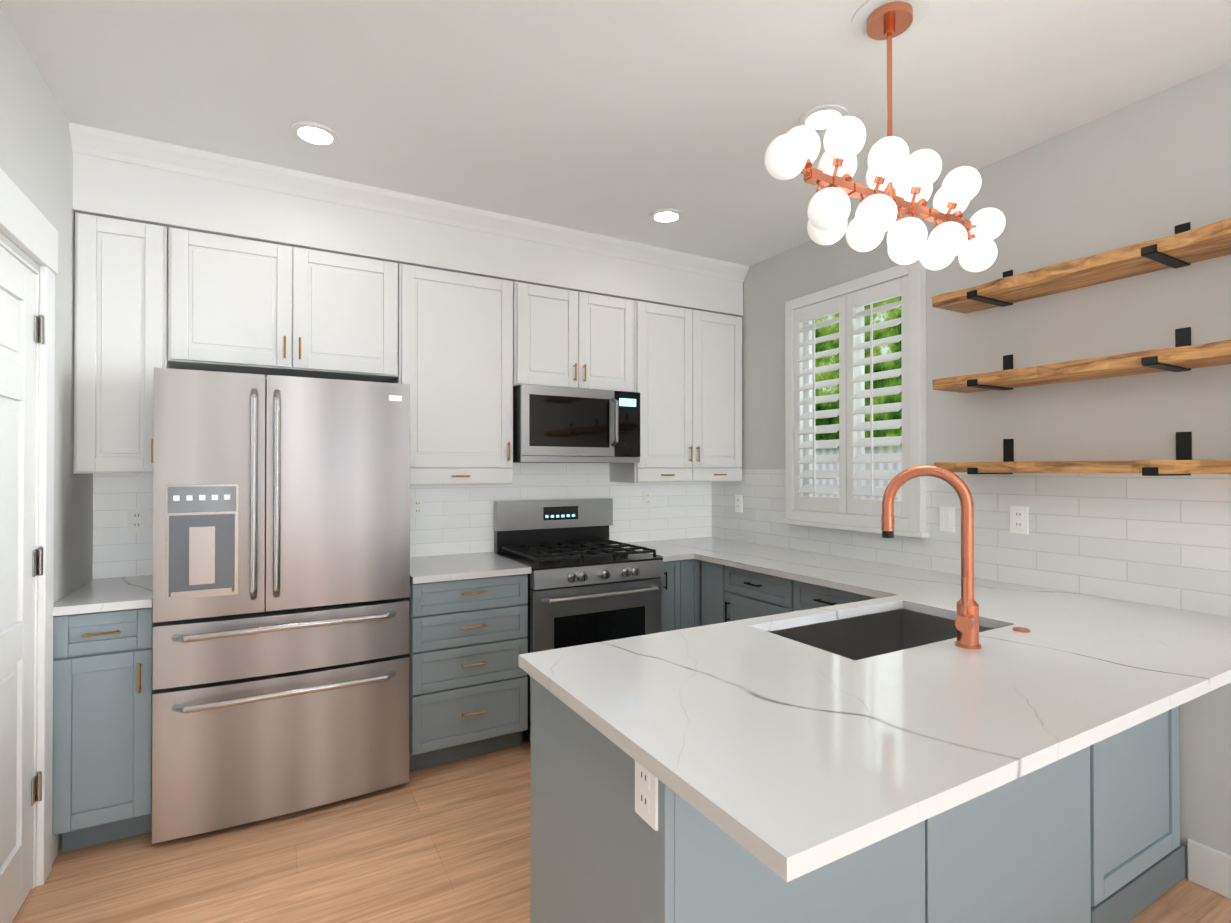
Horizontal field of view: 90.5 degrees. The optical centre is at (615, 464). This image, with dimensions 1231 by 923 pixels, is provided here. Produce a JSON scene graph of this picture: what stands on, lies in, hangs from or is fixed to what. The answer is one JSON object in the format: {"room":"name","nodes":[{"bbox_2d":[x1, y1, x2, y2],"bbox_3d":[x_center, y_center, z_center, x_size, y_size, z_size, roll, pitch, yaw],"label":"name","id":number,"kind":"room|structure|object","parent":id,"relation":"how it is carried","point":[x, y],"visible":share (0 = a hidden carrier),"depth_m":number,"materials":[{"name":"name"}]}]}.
{"room":"kitchen","nodes":[
{"label":"kitchen","id":0,"kind":"room"},
{"bbox_2d":[0,6,92,846],"bbox_3d":[0.098,0.025,-1.691,0.100,2.740,10.000,0,0,-29],"label":"wall","id":1,"kind":"structure","parent":0,"point":[36,159],"depth_m":2.24,"materials":[{"name":"white paint"}]},
{"bbox_2d":[0,246,44,922],"bbox_3d":[-1.742,0.382,1.711,0.099,2.043,0.798,0,0,-29],"label":"door","id":2,"kind":"structure","parent":1,"relation":"in","point":[22,324],"depth_m":1.91,"materials":[{"name":"white wood"}]},
{"bbox_2d":[0,168,57,888],"bbox_3d":[-1.780,0.292,1.685,0.126,2.245,1.004,0,0,-29],"label":"door frame","id":3,"kind":"structure","parent":1,"relation":"attached to","point":[27,227],"depth_m":2.06,"materials":[{"name":"white wood"}]},
{"bbox_2d":[52,835,57,864],"bbox_3d":[0.281,1.323,-1.909,0.014,0.140,9.455,0,0,-29],"label":"baseboard","id":4,"kind":"structure","parent":1,"relation":"attached to","point":[54,847],"depth_m":2.18,"materials":[{"name":"white wood"}]},
{"bbox_2d":[0,0,1230,265],"bbox_3d":[1.638,-1.390,-0.819,3.630,0.100,10.200,0,0,-29],"label":"ceiling","id":5,"kind":"structure","parent":0,"point":[618,118],"depth_m":2.13,"materials":[{"name":"white paint"}]},
{"bbox_2d":[290,121,339,147],"bbox_3d":[-1.197,-1.316,2.436,0.176,0.009,0.176,0,0,-29],"label":"recessed light","id":6,"kind":"object","parent":5,"relation":"in","point":[314,134],"visible":1,"depth_m":2.42,"materials":[{"name":"white plastic"}]},
{"bbox_2d":[73,153,742,316],"bbox_3d":[-0.725,-1.158,3.389,3.424,0.314,0.345,0,0,-29],"label":"soffit","id":7,"kind":"structure","parent":5,"relation":"attached to","point":[102,187],"depth_m":2.93,"materials":[{"name":"white paint"}]},
{"bbox_2d":[69,122,748,281],"bbox_3d":[-0.627,-1.270,3.214,3.424,0.092,0.057,0,0,-29],"label":"crown molding","id":8,"kind":"structure","parent":7,"relation":"attached to","point":[110,145],"depth_m":2.90,"materials":[{"name":"white wood"}]},
{"bbox_2d":[650,209,682,223],"bbox_3d":[0.268,-1.311,3.221,0.176,0.009,0.176,0,0,-29],"label":"recessed light","id":9,"kind":"object","parent":5,"relation":"in","point":[664,216],"visible":0.98,"depth_m":3.21,"materials":[{"name":"white plastic"}]},
{"bbox_2d":[799,104,847,132],"bbox_3d":[0.791,-1.316,2.325,0.176,0.009,0.176,0,0,-29],"label":"recessed light","id":10,"kind":"object","parent":5,"relation":"in","point":[819,119],"visible":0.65,"depth_m":2.30,"materials":[{"name":"white plastic"}]},
{"bbox_2d":[765,0,1005,271],"bbox_3d":[0.828,-0.969,1.809,1.008,0.710,0.218,0,0,-29],"label":"chandelier","id":11,"kind":"object","parent":5,"relation":"hanging from","point":[893,164],"visible":1,"depth_m":1.76,"materials":[{"name":"white glass"}]},
{"bbox_2d":[12,735,1230,922],"bbox_3d":[1.638,1.450,-0.836,3.630,0.100,10.200,0,0,-29],"label":"floor","id":12,"kind":"structure","parent":0,"point":[448,842],"depth_m":2.15,"materials":[{"name":"brown wood"}]},
{"bbox_2d":[52,607,157,852],"bbox_3d":[-2.008,0.976,2.474,0.296,0.888,0.641,0,0,-29],"label":"base cabinet","id":13,"kind":"object","parent":12,"relation":"on","point":[103,691],"visible":0.88,"depth_m":2.23,"materials":[{"name":"grey"}]},
{"bbox_2d":[52,575,152,615],"bbox_3d":[-2.009,0.515,2.476,0.297,0.030,0.646,0,0,-29],"label":"countertop","id":14,"kind":"structure","parent":13,"relation":"on","point":[111,594],"depth_m":2.31,"materials":[{"name":"stone"}]},
{"bbox_2d":[152,367,409,843],"bbox_3d":[-1.441,0.532,2.713,0.912,1.778,0.746,0,0,-29],"label":"refrigerator","id":15,"kind":"object","parent":12,"relation":"on","point":[281,593],"visible":1,"depth_m":2.42,"materials":[{"name":"grey metal"}]},
{"bbox_2d":[407,574,527,771],"bbox_3d":[-0.817,0.980,3.142,0.564,0.888,0.641,0,0,-29],"label":"base cabinet","id":16,"kind":"object","parent":12,"relation":"on","point":[468,696],"visible":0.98,"depth_m":2.89,"materials":[{"name":"grey wood"}]},
{"bbox_2d":[410,552,531,583],"bbox_3d":[-0.817,0.519,3.145,0.564,0.030,0.646,0,0,-29],"label":"countertop","id":17,"kind":"structure","parent":16,"relation":"on","point":[435,568],"depth_m":2.99,"materials":[{"name":"stone"}]},
{"bbox_2d":[494,498,663,742],"bbox_3d":[-0.209,0.818,3.435,0.768,1.215,0.708,0,0,-29],"label":"range","id":18,"kind":"object","parent":12,"relation":"on","point":[588,583],"visible":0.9,"depth_m":3.26,"materials":[{"name":"grey metal"}]},
{"bbox_2d":[659,559,700,631],"bbox_3d":[0.475,0.984,3.865,0.844,0.888,0.641,0,0,-29],"label":"base cabinet","id":19,"kind":"object","parent":12,"relation":"on","point":[681,594],"visible":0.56,"depth_m":3.48,"materials":[{"name":"grey wood"}]},
{"bbox_2d":[611,544,669,561],"bbox_3d":[0.106,0.522,3.662,0.002,0.030,0.646,0,0,-29],"label":"countertop","id":20,"kind":"structure","parent":19,"relation":"on","point":[666,556],"depth_m":3.45,"materials":[{"name":"stone"}]},
{"bbox_2d":[701,560,720,625],"bbox_3d":[0.800,0.982,3.575,0.560,0.888,0.286,0,0,-29],"label":"base cabinet","id":21,"kind":"object","parent":12,"relation":"on","point":[710,572],"depth_m":3.47,"materials":[{"name":"grey"}]},
{"bbox_2d":[530,677,941,922],"bbox_3d":[0.251,0.970,1.502,0.735,0.888,0.630,0,0,-29],"label":"base cabinet","id":22,"kind":"object","parent":12,"relation":"on","point":[594,859],"depth_m":1.26,"materials":[{"name":"grey wood"}]},
{"bbox_2d":[635,760,657,830],"bbox_3d":[0.054,0.581,1.095,0.009,0.114,0.070,0,0,-29],"label":"outlet","id":23,"kind":"object","parent":22,"relation":"attached to","point":[646,795],"visible":0.85,"depth_m":1.09,"materials":[{"name":"white plastic"}]},
{"bbox_2d":[522,617,842,716],"bbox_3d":[0.192,0.509,1.539,0.725,0.030,0.360,0,0,-29],"label":"countertop","id":24,"kind":"structure","parent":22,"relation":"on","point":[598,675],"depth_m":1.53,"materials":[{"name":"stone"}]},
{"bbox_2d":[518,589,909,668],"bbox_3d":[0.403,0.511,1.920,1.465,0.030,0.067,0,0,-29],"label":"countertop","id":25,"kind":"structure","parent":22,"relation":"on","point":[885,601],"depth_m":2.09,"materials":[{"name":"stone"}]},
{"bbox_2d":[582,613,1230,881],"bbox_3d":[0.727,0.508,1.341,1.465,0.030,0.510,0,0,-29],"label":"countertop","id":26,"kind":"structure","parent":22,"relation":"on","point":[786,759],"depth_m":1.15,"materials":[{"name":"stone"}]},
{"bbox_2d":[881,465,1029,648],"bbox_3d":[1.016,0.247,1.778,0.434,0.496,0.244,0,0,-29],"label":"faucet","id":27,"kind":"object","parent":26,"relation":"on","point":[967,619],"visible":0.98,"depth_m":1.66,"materials":[{"name":"brown metal"}]},
{"bbox_2d":[721,565,776,622],"bbox_3d":[0.980,0.980,3.254,0.560,0.888,0.569,0,0,-29],"label":"base cabinet","id":28,"kind":"object","parent":12,"relation":"on","point":[728,593],"depth_m":3.21,"materials":[{"name":"grey wood"}]},
{"bbox_2d":[777,577,852,613],"bbox_3d":[1.180,0.978,2.896,0.560,0.888,0.494,0,0,-29],"label":"base cabinet","id":29,"kind":"object","parent":12,"relation":"on","point":[792,595],"depth_m":2.86,"materials":[{"name":"grey wood"}]},
{"bbox_2d":[853,593,876,601],"bbox_3d":[1.339,0.976,2.613,0.560,0.888,0.273,0,0,-29],"label":"base cabinet","id":30,"kind":"object","parent":12,"relation":"on","point":[856,597],"depth_m":2.58,"materials":[{"name":"grey wood"}]},
{"bbox_2d":[942,706,1184,922],"bbox_3d":[1.473,0.974,2.186,0.745,0.888,0.630,0,0,-29],"label":"base cabinet","id":31,"kind":"object","parent":12,"relation":"on","point":[1090,834],"depth_m":1.74,"materials":[{"name":"grey wood"}]},
{"bbox_2d":[625,537,1230,656],"bbox_3d":[1.077,0.517,2.910,0.731,0.030,2.907,0,0,-29],"label":"countertop","id":32,"kind":"structure","parent":31,"relation":"on","point":[935,593],"depth_m":2.33,"materials":[{"name":"stone"}]},
{"bbox_2d":[770,608,992,659],"bbox_3d":[0.832,0.642,1.895,0.758,0.230,0.413,0,0,-29],"label":"sink basin","id":33,"kind":"object","parent":32,"relation":"in","point":[865,636],"visible":0.06,"depth_m":2.15,"materials":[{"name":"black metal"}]},
{"bbox_2d":[741,62,1230,877],"bbox_3d":[3.178,0.035,0.035,0.100,2.740,10.000,0,0,-29],"label":"wall","id":34,"kind":"structure","parent":0,"point":[1155,166],"depth_m":2.35,"materials":[{"name":"white paint"}]},
{"bbox_2d":[804,306,864,498],"bbox_3d":[1.342,-0.330,3.353,0.030,1.208,0.778,0,0,-29],"label":"window","id":35,"kind":"structure","parent":34,"relation":"in","point":[860,370],"depth_m":3.35,"materials":[{"name":"white"}]},
{"bbox_2d":[781,259,928,537],"bbox_3d":[1.250,-0.320,3.302,0.091,1.332,0.910,0,0,-29],"label":"window shutters","id":36,"kind":"object","parent":34,"relation":"attached to","point":[847,509],"visible":0.96,"depth_m":3.25,"materials":[{"name":"white wood"}]},
{"bbox_2d":[712,469,1230,616],"bbox_3d":[1.404,0.273,3.087,0.008,0.500,2.922,0,0,-29],"label":"wall tile","id":37,"kind":"structure","parent":34,"relation":"attached to","point":[1164,541],"depth_m":2.41,"materials":[{"name":"white tile"}]},
{"bbox_2d":[735,495,742,511],"bbox_3d":[0.827,0.259,4.099,0.009,0.114,0.070,0,0,-29],"label":"electrical outlet","id":38,"kind":"object","parent":37,"relation":"attached to","point":[738,503],"visible":1,"depth_m":4.09,"materials":[{"name":"white plastic"}]},
{"bbox_2d":[940,507,954,531],"bbox_3d":[1.537,0.252,2.832,0.009,0.114,0.070,0,0,-29],"label":"light switch","id":39,"kind":"object","parent":37,"relation":"attached to","point":[947,519],"visible":1,"depth_m":2.83,"materials":[{"name":"white plastic"}]},
{"bbox_2d":[1010,506,1028,533],"bbox_3d":[1.690,0.230,2.558,0.009,0.114,0.070,0,0,-29],"label":"electrical outlet","id":40,"kind":"object","parent":37,"relation":"attached to","point":[1019,523],"visible":1,"depth_m":2.56,"materials":[{"name":"white plastic"}]},
{"bbox_2d":[932,218,1230,313],"bbox_3d":[1.843,-0.758,2.043,0.267,0.150,1.520,0,0,-29],"label":"wood shelf","id":41,"kind":"object","parent":34,"relation":"attached to","point":[1184,245],"visible":1,"depth_m":2.17,"materials":[{"name":"brown wood"}]},
{"bbox_2d":[932,327,1230,392],"bbox_3d":[1.843,-0.398,2.041,0.267,0.150,1.520,0,0,-29],"label":"wood shelf","id":42,"kind":"object","parent":34,"relation":"attached to","point":[1183,354],"visible":1,"depth_m":2.15,"materials":[{"name":"brown wood"}]},
{"bbox_2d":[934,431,1230,475],"bbox_3d":[1.843,-0.040,2.039,0.267,0.150,1.520,0,0,-29],"label":"wood shelf","id":43,"kind":"object","parent":34,"relation":"attached to","point":[1183,464],"visible":1,"depth_m":2.11,"materials":[{"name":"brown wood"}]},
{"bbox_2d":[1187,839,1230,898],"bbox_3d":[3.765,1.328,-1.137,0.014,0.140,7.394,0,0,-29],"label":"baseboard","id":44,"kind":"structure","parent":34,"relation":"attached to","point":[1209,868],"depth_m":2.03,"materials":[{"name":"white wood"}]},
{"bbox_3d":[-0.832,0.056,3.577,3.630,2.740,0.100,0,0,-29],"label":"wall","id":45,"kind":"structure","parent":0,"visible":0},
{"bbox_2d":[73,212,196,473],"bbox_3d":[-2.050,-0.482,2.633,0.372,1.035,0.338,0,0,-29],"label":"upper cabinet","id":46,"kind":"object","parent":45,"relation":"attached to","point":[133,281],"depth_m":2.47,"materials":[{"name":"white wood"}]},
{"bbox_2d":[193,231,400,382],"bbox_3d":[-1.548,-0.716,2.916,0.921,0.563,0.338,0,0,-29],"label":"upper cabinet","id":47,"kind":"object","parent":45,"relation":"attached to","point":[259,307],"depth_m":2.78,"materials":[{"name":"white wood"}]},
{"bbox_2d":[93,463,711,578],"bbox_3d":[-0.805,0.246,3.529,3.430,0.560,0.008,0,0,-29],"label":"wall tile","id":48,"kind":"structure","parent":45,"relation":"attached to","point":[457,519],"depth_m":3.54,"materials":[{"name":"white tile"}]},
{"bbox_2d":[127,508,146,533],"bbox_3d":[-2.162,0.251,2.758,0.070,0.114,0.009,0,0,-29],"label":"electrical outlet","id":49,"kind":"object","parent":48,"relation":"attached to","point":[136,520],"visible":1,"depth_m":2.76,"materials":[{"name":"white plastic"}]},
{"bbox_2d":[411,497,423,517],"bbox_3d":[-1.089,0.235,3.360,0.070,0.114,0.009,0,0,-29],"label":"electrical outlet","id":50,"kind":"object","parent":48,"relation":"attached to","point":[417,507],"visible":1,"depth_m":3.36,"materials":[{"name":"white plastic"}]},
{"bbox_2d":[643,491,651,507],"bbox_3d":[0.215,0.229,4.091,0.070,0.114,0.009,0,0,-29],"label":"electrical outlet","id":51,"kind":"object","parent":48,"relation":"attached to","point":[647,499],"visible":1,"depth_m":4.09,"materials":[{"name":"white plastic"}]},
{"bbox_2d":[393,264,516,485],"bbox_3d":[-0.884,-0.446,3.286,0.592,1.100,0.338,0,0,-29],"label":"upper cabinet","id":52,"kind":"object","parent":45,"relation":"attached to","point":[462,354],"depth_m":3.14,"materials":[{"name":"white wood"}]},
{"bbox_2d":[517,282,636,391],"bbox_3d":[-0.293,-0.712,3.619,0.754,0.563,0.338,0,0,-29],"label":"upper cabinet","id":53,"kind":"object","parent":45,"relation":"attached to","point":[566,338],"depth_m":3.46,"materials":[{"name":"white wood"}]},
{"bbox_2d":[513,384,639,462],"bbox_3d":[-0.261,-0.220,3.563,0.738,0.412,0.461,0,0,-29],"label":"microwave","id":54,"kind":"object","parent":53,"relation":"attached to","point":[552,424],"visible":0.98,"depth_m":3.39,"materials":[{"name":"grey metal"}]},
{"bbox_2d":[609,301,741,482],"bbox_3d":[0.405,-0.441,4.009,0.837,1.100,0.338,0,0,-29],"label":"upper cabinet","id":55,"kind":"object","parent":45,"relation":"attached to","point":[689,361],"depth_m":3.84,"materials":[{"name":"white wood"}]},
{"label":"outside","id":56,"kind":"structure","parent":0,"visible":0},
{"bbox_2d":[812,296,901,500],"bbox_3d":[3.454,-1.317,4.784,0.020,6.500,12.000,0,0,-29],"label":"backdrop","id":57,"kind":"structure","parent":56,"point":[895,313],"depth_m":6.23,"materials":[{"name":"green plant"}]}
]}

